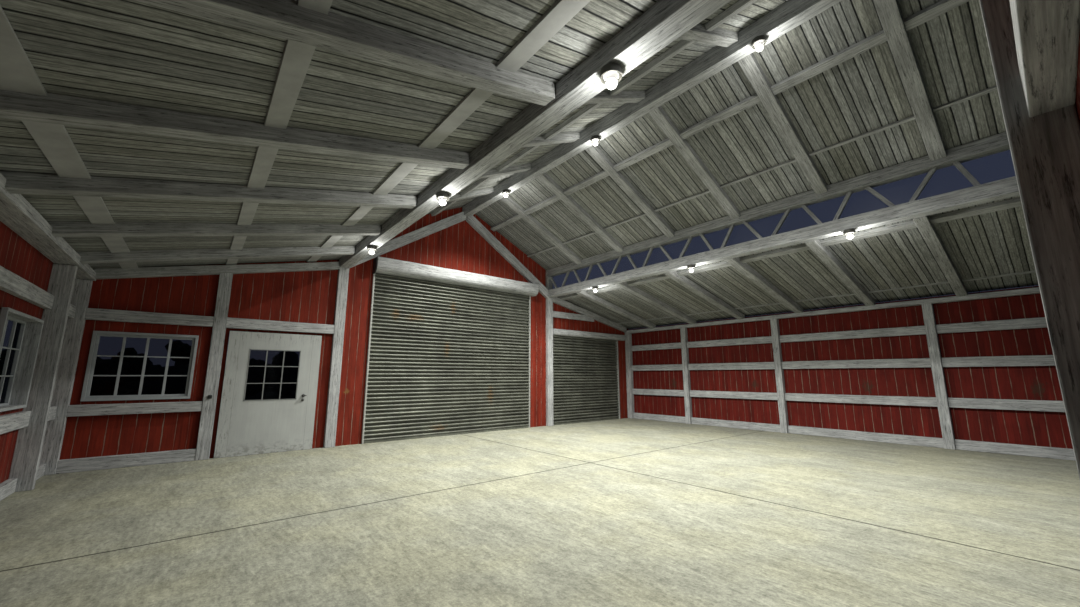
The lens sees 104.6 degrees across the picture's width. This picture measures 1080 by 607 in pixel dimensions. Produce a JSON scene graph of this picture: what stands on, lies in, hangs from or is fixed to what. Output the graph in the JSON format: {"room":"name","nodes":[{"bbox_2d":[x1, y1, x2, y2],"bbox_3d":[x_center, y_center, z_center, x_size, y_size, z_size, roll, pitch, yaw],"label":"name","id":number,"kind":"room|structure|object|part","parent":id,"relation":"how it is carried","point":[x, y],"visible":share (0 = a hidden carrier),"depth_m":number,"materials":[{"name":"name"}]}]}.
{"room":"farm building","nodes":[
{"label":"farm building","id":0,"kind":"room"},
{"bbox_2d":[0,221,52,482],"bbox_3d":[-5.200,0.417,3.041,0.220,3.620,11.680,8,-13,-38],"label":"wall","id":1,"kind":"structure","parent":0,"point":[17,255],"depth_m":5.85,"materials":[{"name":"red wood"}]},
{"bbox_2d":[0,478,16,500],"bbox_3d":[-4.619,2.022,2.286,0.094,0.204,10.220,8,-13,-38],"label":"baseboard","id":2,"kind":"structure","parent":1,"relation":"attached to","point":[7,487],"depth_m":5.96,"materials":[{"name":"grey wood"}]},
{"bbox_2d":[0,411,30,433],"bbox_3d":[-4.619,1.076,2.450,0.095,0.234,10.220,8,-13,-38],"label":"wall rail","id":3,"kind":"object","parent":1,"relation":"attached to","point":[13,421],"visible":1,"depth_m":5.84,"materials":[{"name":"grey wood"}]},
{"bbox_2d":[0,307,43,411],"bbox_3d":[-7.278,0.788,5.663,0.255,1.310,1.610,8,-13,-38],"label":"window","id":4,"kind":"structure","parent":1,"relation":"in","point":[25,336],"depth_m":6.20,"materials":[{"name":"paint"}]},
{"bbox_3d":[-7.326,0.781,5.624,0.050,1.250,1.550,8,-13,-38],"label":"sash frame","id":5,"kind":"part","parent":4,"relation":"part of","materials":[{"name":"paint"}]},
{"bbox_2d":[0,266,53,308],"bbox_3d":[-4.619,-0.697,2.759,0.094,0.224,10.220,8,-13,-38],"label":"wall rail","id":6,"kind":"object","parent":1,"relation":"attached to","point":[11,283],"visible":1,"depth_m":5.59,"materials":[{"name":"grey wood"}]},
{"bbox_2d":[36,463,45,479],"bbox_3d":[-8.284,2.800,6.759,0.130,0.200,1.230,8,-13,-38],"label":"baseboard","id":7,"kind":"structure","parent":1,"relation":"attached to","point":[41,469],"depth_m":7.09,"materials":[{"name":"grey wood"}]},
{"bbox_2d":[0,173,95,280],"bbox_3d":[-4.998,-1.298,3.506,0.304,0.154,11.680,8,-13,-38],"label":"wall plate","id":8,"kind":"object","parent":1,"relation":"on","point":[16,212],"visible":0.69,"depth_m":5.32,"materials":[{"name":"grey wood"}]},
{"bbox_2d":[0,171,416,208],"bbox_3d":[-3.838,-1.467,5.610,4.420,1.171,0.174,8,-13,-38],"label":"rafter","id":9,"kind":"object","parent":8,"relation":"on","point":[16,182],"visible":0.99,"depth_m":5.11,"materials":[{"name":"grey wood"}]},
{"bbox_2d":[47,221,380,236],"bbox_3d":[-4.955,-1.231,6.964,4.420,1.171,0.173,8,-13,-38],"label":"rafter","id":10,"kind":"object","parent":8,"relation":"on","point":[60,228],"visible":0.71,"depth_m":6.57,"materials":[{"name":"grey wood"}]},
{"bbox_2d":[77,246,354,263],"bbox_3d":[-6.077,-0.995,8.324,4.420,1.171,0.174,8,-13,-38],"label":"rafter","id":11,"kind":"object","parent":8,"relation":"on","point":[90,257],"visible":0.79,"depth_m":7.96,"materials":[{"name":"grey wood"}]},
{"bbox_2d":[0,90,469,168],"bbox_3d":[-2.721,-1.703,4.257,4.420,1.171,0.173,8,-13,-38],"label":"rafter","id":12,"kind":"object","parent":8,"relation":"on","point":[51,108],"visible":0.99,"depth_m":3.84,"materials":[{"name":"grey wood"}]},
{"bbox_2d":[136,0,554,105],"bbox_3d":[-1.611,-1.937,2.912,4.420,1.171,0.174,8,-13,-38],"label":"rafter","id":13,"kind":"object","parent":8,"relation":"on","point":[284,19],"visible":0.99,"depth_m":3.09,"materials":[{"name":"grey wood"}]},
{"bbox_2d":[48,406,56,420],"bbox_3d":[-8.284,1.855,6.923,0.130,0.230,1.230,8,-13,-38],"label":"wall rail","id":14,"kind":"object","parent":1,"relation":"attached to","point":[52,412],"visible":0.24,"depth_m":7.26,"materials":[{"name":"grey wood"}]},
{"bbox_2d":[68,304,75,317],"bbox_3d":[-8.284,0.081,7.232,0.130,0.220,1.230,8,-13,-38],"label":"wall rail","id":15,"kind":"object","parent":1,"relation":"attached to","point":[72,309],"visible":0.24,"depth_m":7.55,"materials":[{"name":"grey wood"}]},
{"bbox_2d":[0,0,657,269],"bbox_3d":[-3.398,-1.690,4.894,4.755,1.135,11.920,8,-13,-38],"label":"ceiling","id":16,"kind":"structure","parent":0,"point":[132,52],"depth_m":3.76,"materials":[{"name":"grey wood"}]},
{"bbox_2d":[0,5,137,268],"bbox_3d":[-4.534,-1.472,3.919,0.232,0.082,11.680,8,-13,-38],"label":"ceiling beam","id":17,"kind":"structure","parent":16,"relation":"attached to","point":[17,73],"depth_m":3.72,"materials":[{"name":"grey wood"}]},
{"bbox_2d":[226,0,332,264],"bbox_3d":[-3.300,-1.653,4.969,0.194,0.073,11.680,8,-13,-38],"label":"ceiling beam","id":18,"kind":"structure","parent":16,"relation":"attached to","point":[296,58],"depth_m":3.79,"materials":[{"name":"grey wood"}]},
{"bbox_2d":[306,0,590,261],"bbox_3d":[-2.065,-1.834,6.019,0.218,0.080,11.680,8,-13,-38],"label":"ceiling beam","id":19,"kind":"structure","parent":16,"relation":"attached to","point":[561,12],"depth_m":4.24,"materials":[{"name":"grey wood"}]},
{"bbox_2d":[59,207,628,459],"bbox_3d":[-2.567,0.341,12.945,16.360,7.168,0.120,8,-13,-38],"label":"wall","id":20,"kind":"structure","parent":0,"point":[298,296],"depth_m":10.10,"materials":[{"name":"red wood"}]},
{"bbox_2d":[55,448,195,473],"bbox_3d":[-7.825,3.002,7.992,1.900,0.225,0.110,8,-13,-38],"label":"baseboard","id":21,"kind":"structure","parent":20,"relation":"attached to","point":[161,457],"depth_m":7.89,"materials":[{"name":"grey wood"}]},
{"bbox_2d":[66,401,202,416],"bbox_3d":[-7.825,2.049,8.158,1.900,0.200,0.110,8,-13,-38],"label":"wall rail","id":22,"kind":"object","parent":20,"relation":"attached to","point":[158,407],"visible":1,"depth_m":8.05,"materials":[{"name":"grey wood"}]},
{"bbox_2d":[80,331,198,400],"bbox_3d":[-7.892,1.250,8.317,1.560,1.310,0.095,8,-13,-38],"label":"window","id":23,"kind":"structure","parent":20,"relation":"in","point":[96,335],"depth_m":8.24,"materials":[{"name":"paint"}]},
{"bbox_2d":[85,308,213,326],"bbox_3d":[-7.825,0.295,8.463,1.900,0.215,0.110,8,-13,-38],"label":"wall rail","id":24,"kind":"object","parent":20,"relation":"attached to","point":[91,313],"visible":1,"depth_m":8.36,"materials":[{"name":"grey wood"}]},
{"bbox_2d":[214,331,321,457],"bbox_3d":[-6.106,2.018,9.524,1.841,2.681,0.148,8,-13,-38],"label":"door","id":25,"kind":"structure","parent":20,"relation":"in","point":[245,427],"depth_m":9.43,"materials":[{"name":"white paint"}]},
{"bbox_2d":[226,317,333,333],"bbox_3d":[-6.064,0.541,9.874,2.180,0.225,0.110,8,-13,-38],"label":"wall rail","id":26,"kind":"object","parent":20,"relation":"attached to","point":[237,323],"visible":0.93,"depth_m":9.76,"materials":[{"name":"grey wood"}]},
{"bbox_2d":[345,211,465,269],"bbox_3d":[-3.749,-1.938,12.195,3.480,2.546,0.131,8,-13,-38],"label":"brace","id":27,"kind":"object","parent":20,"relation":"attached to","point":[398,242],"visible":0.65,"depth_m":12.20,"materials":[{"name":"grey wood"}]},
{"bbox_2d":[361,256,538,443],"bbox_3d":[-2.334,1.448,12.695,5.590,4.900,0.380,8,-13,-38],"label":"door","id":28,"kind":"structure","parent":20,"relation":"in","point":[448,352],"depth_m":12.39,"materials":[{"name":"metal"}]},
{"bbox_3d":[-4.540,1.352,11.036,0.045,4.520,0.100,8,-13,-38],"label":"guide rail","id":29,"kind":"part","parent":28,"relation":"part of","materials":[{"name":"grey metal"}]},
{"bbox_3d":[-0.377,1.933,14.370,0.045,4.520,0.100,8,-13,-38],"label":"guide rail","id":30,"kind":"part","parent":28,"relation":"part of","materials":[{"name":"grey metal"}]},
{"bbox_2d":[466,215,549,299],"bbox_3d":[-1.018,-1.557,14.383,3.480,2.546,0.133,8,-13,-38],"label":"brace","id":31,"kind":"object","parent":20,"relation":"attached to","point":[471,220],"visible":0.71,"depth_m":14.23,"materials":[{"name":"grey wood"}]},
{"bbox_2d":[553,311,593,321],"bbox_3d":[1.281,0.501,15.941,2.190,0.220,0.090,8,-13,-38],"label":"wall rail","id":32,"kind":"object","parent":20,"relation":"attached to","point":[556,314],"visible":1,"depth_m":15.84,"materials":[{"name":"grey wood"}]},
{"bbox_2d":[553,329,625,424],"bbox_3d":[1.986,2.808,16.132,4.020,3.400,0.225,8,-13,-38],"label":"door","id":33,"kind":"structure","parent":20,"relation":"in","point":[585,364],"depth_m":15.95,"materials":[{"name":"metal"}]},
{"bbox_3d":[3.193,3.080,17.116,0.045,3.200,0.100,8,-13,-38],"label":"guide rail","id":34,"kind":"part","parent":33,"relation":"part of","materials":[{"name":"grey metal"}]},
{"bbox_2d":[0,418,1079,606],"bbox_3d":[1.161,3.159,7.800,16.360,0.150,11.900,8,-13,-38],"label":"floor","id":35,"kind":"structure","parent":0,"point":[624,512],"depth_m":4.88,"materials":[{"name":"concrete"}]},
{"bbox_2d":[8,263,77,491],"bbox_3d":[-7.812,1.093,6.569,0.262,3.500,0.113,8,-13,-38],"label":"timber post","id":36,"kind":"object","parent":35,"relation":"on","point":[30,439],"visible":0.78,"depth_m":6.53,"materials":[{"name":"grey wood"}]},
{"bbox_2d":[39,278,92,474],"bbox_3d":[-8.660,1.271,7.597,0.263,3.500,0.122,8,-13,-38],"label":"timber post","id":37,"kind":"object","parent":35,"relation":"on","point":[63,387],"visible":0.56,"depth_m":7.56,"materials":[{"name":"grey wood"}]},
{"bbox_2d":[195,273,232,460],"bbox_3d":[-6.995,1.272,8.972,0.233,3.970,0.123,8,-13,-38],"label":"timber post","id":38,"kind":"object","parent":35,"relation":"on","point":[205,431],"visible":0.98,"depth_m":8.91,"materials":[{"name":"grey wood"}]},
{"bbox_2d":[323,267,348,447],"bbox_3d":[-5.122,1.282,10.515,0.242,4.480,0.120,8,-13,-38],"label":"timber post","id":39,"kind":"object","parent":35,"relation":"on","point":[343,275],"visible":0.96,"depth_m":10.44,"materials":[{"name":"grey wood"}]},
{"bbox_2d":[546,298,552,425],"bbox_3d":[0.341,2.019,14.896,0.244,4.530,0.123,8,-13,-38],"label":"timber post","id":40,"kind":"object","parent":35,"relation":"on","point":[549,303],"visible":0.98,"depth_m":14.82,"materials":[{"name":"grey wood"}]},
{"bbox_2d":[625,333,634,417],"bbox_3d":[3.752,2.995,17.457,0.171,3.485,0.232,8,-13,-38],"label":"timber post","id":41,"kind":"object","parent":35,"relation":"on","point":[628,342],"visible":1,"depth_m":17.38,"materials":[{"name":"grey wood"}]},
{"bbox_2d":[680,328,691,423],"bbox_3d":[5.419,2.644,15.437,0.171,3.485,0.194,8,-13,-38],"label":"timber post","id":42,"kind":"object","parent":35,"relation":"on","point":[684,337],"visible":1,"depth_m":15.37,"materials":[{"name":"grey wood"}]},
{"bbox_2d":[770,319,788,432],"bbox_3d":[7.449,2.215,12.976,0.171,3.485,0.192,8,-13,-38],"label":"timber post","id":43,"kind":"object","parent":35,"relation":"on","point":[777,353],"visible":1,"depth_m":12.91,"materials":[{"name":"grey wood"}]},
{"bbox_2d":[921,303,955,449],"bbox_3d":[9.739,1.732,10.201,0.170,3.485,0.193,8,-13,-38],"label":"timber post","id":44,"kind":"object","parent":35,"relation":"on","point":[928,311],"visible":1,"depth_m":10.13,"materials":[{"name":"grey wood"}]},
{"bbox_2d":[979,0,1079,478],"bbox_3d":[2.150,-0.252,1.704,0.244,4.480,0.190,8,-13,-38],"label":"timber post","id":45,"kind":"object","parent":35,"relation":"on","point":[1044,148],"visible":0.76,"depth_m":1.67,"materials":[{"name":"grey wood"}]},
{"bbox_2d":[428,0,1005,269],"bbox_3d":[1.256,-3.118,8.983,7.539,1.799,11.920,8,-13,-38],"label":"ceiling","id":46,"kind":"structure","parent":0,"point":[863,93],"depth_m":7.74,"materials":[{"name":"grey wood"}]},
{"bbox_2d":[446,187,493,201],"bbox_3d":[-2.687,-2.706,10.970,3.340,1.693,0.193,8,-13,-38],"label":"rafter","id":47,"kind":"object","parent":46,"relation":"attached to","point":[486,191],"visible":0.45,"depth_m":11.62,"materials":[{"name":"grey wood"}]},
{"bbox_2d":[478,163,531,178],"bbox_3d":[-1.570,-2.941,9.617,3.340,1.693,0.191,8,-13,-38],"label":"rafter","id":48,"kind":"object","parent":46,"relation":"attached to","point":[524,167],"visible":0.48,"depth_m":10.25,"materials":[{"name":"grey wood"}]},
{"bbox_2d":[339,0,730,267],"bbox_3d":[-1.475,-2.221,6.573,0.245,1.074,11.680,8,-13,-38],"label":"ceiling beam","id":49,"kind":"structure","parent":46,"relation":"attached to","point":[665,21],"depth_m":4.27,"materials":[{"name":"grey wood"}]},
{"bbox_2d":[94,262,339,278],"bbox_3d":[-6.887,-0.770,9.417,4.310,1.086,0.124,8,-13,-38],"label":"rafter","id":50,"kind":"object","parent":49,"relation":"attached to","point":[140,272],"visible":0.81,"depth_m":9.06,"materials":[{"name":"grey wood"}]},
{"bbox_2d":[367,245,376,254],"bbox_3d":[-3.641,-1.153,9.035,0.202,0.190,0.202,8,-13,-38],"label":"ceiling lamp","id":51,"kind":"object","parent":49,"relation":"hanging from","point":[371,248],"visible":1,"depth_m":8.99,"materials":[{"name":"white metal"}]},
{"bbox_2d":[436,191,448,205],"bbox_3d":[-1.502,-1.604,6.443,0.202,0.190,0.202,8,-13,-38],"label":"ceiling lamp","id":52,"kind":"object","parent":49,"relation":"hanging from","point":[442,196],"visible":1,"depth_m":6.40,"materials":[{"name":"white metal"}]},
{"bbox_3d":[-1.502,-1.556,6.435,0.102,0.092,0.102,8,-13,-38],"label":"bulb","id":53,"kind":"part","parent":52,"relation":"part of","materials":[{"name":"white glass"}]},
{"bbox_2d":[600,63,621,89],"bbox_3d":[0.655,-2.059,3.829,0.202,0.190,0.202,8,-13,-38],"label":"ceiling lamp","id":54,"kind":"object","parent":49,"relation":"hanging from","point":[610,73],"visible":1,"depth_m":3.79,"materials":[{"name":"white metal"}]},
{"bbox_2d":[603,71,619,81],"bbox_3d":[0.655,-2.073,3.831,0.152,0.046,0.152,8,-13,-38],"label":"bulb","id":55,"kind":"object","parent":54,"relation":"attached to","point":[607,75],"depth_m":3.80,"materials":[{"name":"white glass"}]},
{"bbox_3d":[0.655,-2.011,3.821,0.102,0.092,0.102,8,-13,-38],"label":"bulb","id":56,"kind":"part","parent":54,"relation":"part of","materials":[{"name":"white glass"}]},
{"bbox_2d":[501,196,581,264],"bbox_3d":[0.080,-2.318,13.184,3.350,1.698,0.214,8,-13,-38],"label":"rafter","id":57,"kind":"object","parent":46,"relation":"attached to","point":[511,203],"visible":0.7,"depth_m":13.10,"materials":[{"name":"grey wood"}]},
{"bbox_2d":[523,133,579,146],"bbox_3d":[-0.453,-3.177,8.263,3.340,1.693,0.193,8,-13,-38],"label":"rafter","id":58,"kind":"object","parent":46,"relation":"attached to","point":[570,137],"visible":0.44,"depth_m":8.88,"materials":[{"name":"grey wood"}]},
{"bbox_2d":[538,173,622,252],"bbox_3d":[1.197,-2.554,11.831,3.350,1.698,0.213,8,-13,-38],"label":"rafter","id":59,"kind":"object","parent":46,"relation":"attached to","point":[545,178],"visible":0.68,"depth_m":11.73,"materials":[{"name":"grey wood"}]},
{"bbox_2d":[431,0,756,215],"bbox_3d":[0.406,-3.507,8.349,0.174,0.142,11.680,8,-13,-38],"label":"ceiling beam","id":60,"kind":"structure","parent":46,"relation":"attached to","point":[740,5],"depth_m":6.97,"materials":[{"name":"grey wood"}]},
{"bbox_2d":[584,90,645,103],"bbox_3d":[0.670,-3.414,6.902,3.340,1.693,0.194,8,-13,-38],"label":"rafter","id":61,"kind":"object","parent":46,"relation":"attached to","point":[604,96],"visible":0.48,"depth_m":7.50,"materials":[{"name":"grey wood"}]},
{"bbox_2d":[585,145,674,237],"bbox_3d":[2.313,-2.789,10.478,3.350,1.698,0.213,8,-13,-38],"label":"rafter","id":62,"kind":"object","parent":46,"relation":"attached to","point":[595,152],"visible":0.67,"depth_m":10.37,"materials":[{"name":"grey wood"}]},
{"bbox_2d":[462,0,841,216],"bbox_3d":[1.256,-3.737,9.091,0.224,0.324,11.680,8,-13,-38],"label":"ridge beam","id":63,"kind":"structure","parent":46,"relation":"attached to","point":[791,14],"depth_m":7.53,"materials":[{"name":"grey wood"}]},
{"bbox_2d":[502,189,509,196],"bbox_3d":[-0.945,-3.043,11.589,0.202,0.190,0.202,8,-13,-38],"label":"ceiling lamp","id":64,"kind":"object","parent":63,"relation":"hanging from","point":[505,192],"visible":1,"depth_m":11.54,"materials":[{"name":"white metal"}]},
{"bbox_2d":[591,135,599,145],"bbox_3d":[1.194,-3.494,8.997,0.202,0.190,0.202,8,-13,-38],"label":"ceiling lamp","id":65,"kind":"object","parent":63,"relation":"hanging from","point":[595,139],"visible":1,"depth_m":8.96,"materials":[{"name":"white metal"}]},
{"bbox_2d":[751,35,765,51],"bbox_3d":[3.351,-3.949,6.383,0.202,0.190,0.202,8,-13,-38],"label":"ceiling lamp","id":66,"kind":"object","parent":63,"relation":"hanging from","point":[758,42],"visible":1,"depth_m":6.34,"materials":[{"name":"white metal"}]},
{"bbox_2d":[753,40,763,47],"bbox_3d":[3.351,-3.963,6.385,0.152,0.046,0.152,8,-13,-38],"label":"bulb","id":67,"kind":"object","parent":66,"relation":"attached to","point":[756,43],"depth_m":6.35,"materials":[{"name":"white glass"}]},
{"bbox_3d":[3.351,-3.901,6.375,0.102,0.092,0.102,8,-13,-38],"label":"bulb","id":68,"kind":"part","parent":66,"relation":"part of","materials":[{"name":"white glass"}]},
{"bbox_2d":[649,106,739,218],"bbox_3d":[3.436,-3.026,9.118,3.350,1.698,0.213,8,-13,-38],"label":"rafter","id":69,"kind":"object","parent":46,"relation":"attached to","point":[661,118],"visible":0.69,"depth_m":9.00,"materials":[{"name":"grey wood"}]},
{"bbox_2d":[677,23,738,46],"bbox_3d":[1.799,-3.652,5.534,3.340,1.693,0.194,8,-13,-38],"label":"rafter","id":70,"kind":"object","parent":46,"relation":"attached to","point":[698,33],"visible":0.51,"depth_m":6.12,"materials":[{"name":"grey wood"}]},
{"bbox_2d":[491,0,969,230],"bbox_3d":[2.075,-3.293,9.690,0.174,0.143,11.680,8,-13,-38],"label":"ceiling beam","id":71,"kind":"structure","parent":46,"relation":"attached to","point":[943,6],"depth_m":7.19,"materials":[{"name":"grey wood"}]},
{"bbox_2d":[527,85,997,256],"bbox_3d":[3.249,-2.466,10.514,0.068,0.062,11.680,8,-13,-38],"label":"ceiling beam","id":72,"kind":"structure","parent":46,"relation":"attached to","point":[993,88],"depth_m":7.94,"materials":[{"name":"grey wood"}]},
{"bbox_2d":[546,132,1019,297],"bbox_3d":[3.987,-1.484,10.953,0.244,1.025,11.680,8,-13,-38],"label":"roof truss","id":73,"kind":"object","parent":46,"relation":"attached to","point":[978,193],"visible":0.96,"depth_m":8.64,"materials":[{"name":"grey wood"}]},
{"bbox_2d":[553,297,626,331],"bbox_3d":[2.041,0.469,16.567,4.140,1.093,0.123,8,-13,-38],"label":"rafter","id":74,"kind":"object","parent":73,"relation":"attached to","point":[556,300],"visible":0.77,"depth_m":16.39,"materials":[{"name":"grey wood"}]},
{"bbox_2d":[687,264,694,271],"bbox_3d":[3.910,-0.899,10.787,0.202,0.190,0.202,8,-13,-38],"label":"ceiling lamp","id":75,"kind":"object","parent":73,"relation":"hanging from","point":[691,267],"visible":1,"depth_m":10.73,"materials":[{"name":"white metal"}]},
{"bbox_2d":[843,228,855,238],"bbox_3d":[6.067,-1.354,8.172,0.202,0.190,0.202,8,-13,-38],"label":"ceiling lamp","id":76,"kind":"object","parent":73,"relation":"hanging from","point":[850,231],"visible":1,"depth_m":8.13,"materials":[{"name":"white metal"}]},
{"bbox_2d":[738,53,827,194],"bbox_3d":[4.565,-3.264,7.749,3.350,1.698,0.211,8,-13,-38],"label":"rafter","id":77,"kind":"object","parent":46,"relation":"attached to","point":[749,64],"visible":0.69,"depth_m":7.61,"materials":[{"name":"grey wood"}]},
{"bbox_2d":[873,0,946,160],"bbox_3d":[5.681,-3.499,6.396,3.350,1.698,0.214,8,-13,-38],"label":"rafter","id":78,"kind":"object","parent":46,"relation":"attached to","point":[889,12],"visible":1,"depth_m":6.34,"materials":[{"name":"grey wood"}]},
{"bbox_2d":[559,195,1038,328],"bbox_3d":[5.809,-0.431,12.273,4.495,1.076,11.920,8,-13,-38],"label":"ceiling","id":79,"kind":"structure","parent":0,"point":[997,242],"depth_m":10.10,"materials":[{"name":"grey wood"}]},
{"bbox_2d":[558,197,1021,299],"bbox_3d":[4.423,-0.943,11.218,0.195,0.121,11.680,8,-13,-38],"label":"ceiling beam","id":80,"kind":"structure","parent":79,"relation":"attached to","point":[1015,202],"depth_m":8.75,"materials":[{"name":"grey wood"}]},
{"bbox_2d":[618,270,1035,323],"bbox_3d":[6.878,0.075,13.067,0.068,0.044,11.680,8,-13,-38],"label":"ceiling beam","id":81,"kind":"structure","parent":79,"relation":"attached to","point":[1027,272],"depth_m":10.86,"materials":[{"name":"grey wood"}]},
{"bbox_2d":[627,286,1072,448],"bbox_3d":[7.471,2.164,13.193,0.120,3.660,11.680,8,-13,-38],"label":"wall","id":82,"kind":"structure","parent":0,"point":[1034,428],"depth_m":11.18,"materials":[{"name":"red wood"}]},
{"bbox_2d":[625,287,1039,333],"bbox_3d":[7.370,0.460,13.406,0.204,0.119,11.680,8,-13,-38],"label":"wall plate","id":83,"kind":"object","parent":82,"relation":"on","point":[1036,290],"visible":0.8,"depth_m":11.41,"materials":[{"name":"grey wood"}]},
{"bbox_2d":[576,291,655,328],"bbox_3d":[2.942,0.249,15.576,4.260,1.135,0.192,8,-13,-38],"label":"rafter","id":84,"kind":"object","parent":83,"relation":"on","point":[594,298],"visible":0.82,"depth_m":15.43,"materials":[{"name":"grey wood"}]},
{"bbox_2d":[615,282,696,323],"bbox_3d":[4.065,0.013,14.216,4.260,1.135,0.193,8,-13,-38],"label":"rafter","id":85,"kind":"object","parent":83,"relation":"on","point":[634,290],"visible":0.84,"depth_m":14.04,"materials":[{"name":"grey wood"}]},
{"bbox_2d":[664,271,744,318],"bbox_3d":[5.182,-0.223,12.862,4.260,1.135,0.192,8,-13,-38],"label":"rafter","id":86,"kind":"object","parent":83,"relation":"on","point":[682,280],"visible":0.81,"depth_m":12.66,"materials":[{"name":"grey wood"}]},
{"bbox_2d":[725,257,803,312],"bbox_3d":[6.297,-0.458,11.510,4.260,1.135,0.194,8,-13,-38],"label":"rafter","id":87,"kind":"object","parent":83,"relation":"on","point":[744,268],"visible":0.82,"depth_m":11.27,"materials":[{"name":"grey wood"}]},
{"bbox_2d":[805,240,875,305],"bbox_3d":[7.408,-0.693,10.165,4.260,1.135,0.194,8,-13,-38],"label":"rafter","id":88,"kind":"object","parent":83,"relation":"on","point":[823,253],"visible":0.83,"depth_m":9.91,"materials":[{"name":"grey wood"}]},
{"bbox_2d":[913,215,967,296],"bbox_3d":[8.525,-0.928,8.811,4.260,1.135,0.194,8,-13,-38],"label":"rafter","id":89,"kind":"object","parent":83,"relation":"on","point":[928,231],"visible":0.82,"depth_m":8.51,"materials":[{"name":"grey wood"}]},
{"bbox_2d":[631,317,1046,350],"bbox_3d":[7.465,1.137,13.210,0.094,0.219,11.440,8,-13,-38],"label":"wall rail","id":90,"kind":"object","parent":82,"relation":"attached to","point":[1041,322],"visible":0.84,"depth_m":11.31,"materials":[{"name":"grey wood"}]},
{"bbox_2d":[632,355,1055,370],"bbox_3d":[7.465,1.940,13.070,0.095,0.229,11.440,8,-13,-38],"label":"wall rail","id":91,"kind":"object","parent":82,"relation":"attached to","point":[1032,360],"visible":0.82,"depth_m":11.15,"materials":[{"name":"grey wood"}]},
{"bbox_2d":[632,389,1064,411],"bbox_3d":[7.465,2.881,12.906,0.095,0.228,11.440,8,-13,-38],"label":"wall rail","id":92,"kind":"object","parent":82,"relation":"attached to","point":[1002,404],"visible":0.94,"depth_m":10.96,"materials":[{"name":"grey wood"}]},
{"bbox_2d":[633,413,1075,460],"bbox_3d":[7.465,3.829,12.741,0.094,0.229,11.440,8,-13,-38],"label":"baseboard","id":93,"kind":"structure","parent":82,"relation":"attached to","point":[981,446],"depth_m":10.78,"materials":[{"name":"grey wood"}]},
{"bbox_2d":[1075,32,1079,121],"bbox_3d":[0.435,-0.659,0.159,4.910,4.753,0.120,8,-13,-38],"label":"wall","id":94,"kind":"structure","parent":0,"point":[1077,103],"depth_m":1.52,"materials":[{"name":"wood"}]},
{"bbox_2d":[1009,0,1079,116],"bbox_3d":[0.405,-1.117,0.372,4.310,0.217,0.124,8,-13,-38],"label":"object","id":95,"kind":"object","parent":94,"relation":"attached to","point":[1046,32],"visible":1,"depth_m":1.38,"materials":[{"name":"grey wood"}]},
{"label":"outside","id":96,"kind":"structure","parent":0,"visible":0},
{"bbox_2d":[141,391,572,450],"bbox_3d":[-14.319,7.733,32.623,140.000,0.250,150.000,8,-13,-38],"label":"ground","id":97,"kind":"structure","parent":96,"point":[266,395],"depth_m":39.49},
{"bbox_2d":[0,349,6,379],"bbox_3d":[-43.841,5.729,33.459,3.669,4.236,3.559,4,-11,-22],"label":"tree","id":98,"kind":"object","parent":97,"relation":"on","point":[3,352],"visible":0.17,"depth_m":33.59,"materials":[{"name":"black plant"}]},
{"bbox_2d":[90,356,110,395],"bbox_3d":[-36.331,6.158,34.331,2.868,3.612,4.086,5,-11,-27],"label":"tree","id":99,"kind":"object","parent":97,"relation":"on","point":[101,365],"visible":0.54,"depth_m":33.61,"materials":[{"name":"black plant"}]},
{"bbox_2d":[101,348,156,394],"bbox_3d":[-32.446,5.515,32.613,3.307,4.118,2.887,1,-10,-8],"label":"tree","id":100,"kind":"object","parent":97,"relation":"on","point":[128,385],"visible":0.75,"depth_m":32.13,"materials":[{"name":"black plant"}]},
{"bbox_2d":[146,340,191,394],"bbox_3d":[-32.141,5.799,37.123,3.746,5.105,4.122,3,-10,-15],"label":"tree","id":101,"kind":"object","parent":97,"relation":"on","point":[174,384],"visible":0.7,"depth_m":35.90,"materials":[{"name":"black plant"}]},
{"bbox_2d":[141,363,295,393],"bbox_3d":[-40.132,10.056,58.011,132.000,4.080,18.000,8,-13,-38],"label":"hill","id":102,"kind":"structure","parent":97,"relation":"on","point":[267,388],"depth_m":52.54,"materials":[{"name":"black"}]},
{"bbox_2d":[245,358,267,395],"bbox_3d":[-28.373,7.166,40.784,3.048,3.666,3.392,8,-13,-38],"label":"tree","id":103,"kind":"object","parent":97,"relation":"on","point":[255,374],"visible":0.62,"depth_m":40.18,"materials":[{"name":"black plant"}]},
{"bbox_2d":[270,351,298,395],"bbox_3d":[-25.213,6.946,42.095,3.203,4.550,4.286,8,-13,-38],"label":"tree","id":104,"kind":"object","parent":97,"relation":"on","point":[290,374],"visible":0.85,"depth_m":40.98,"materials":[{"name":"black plant"}]}
]}

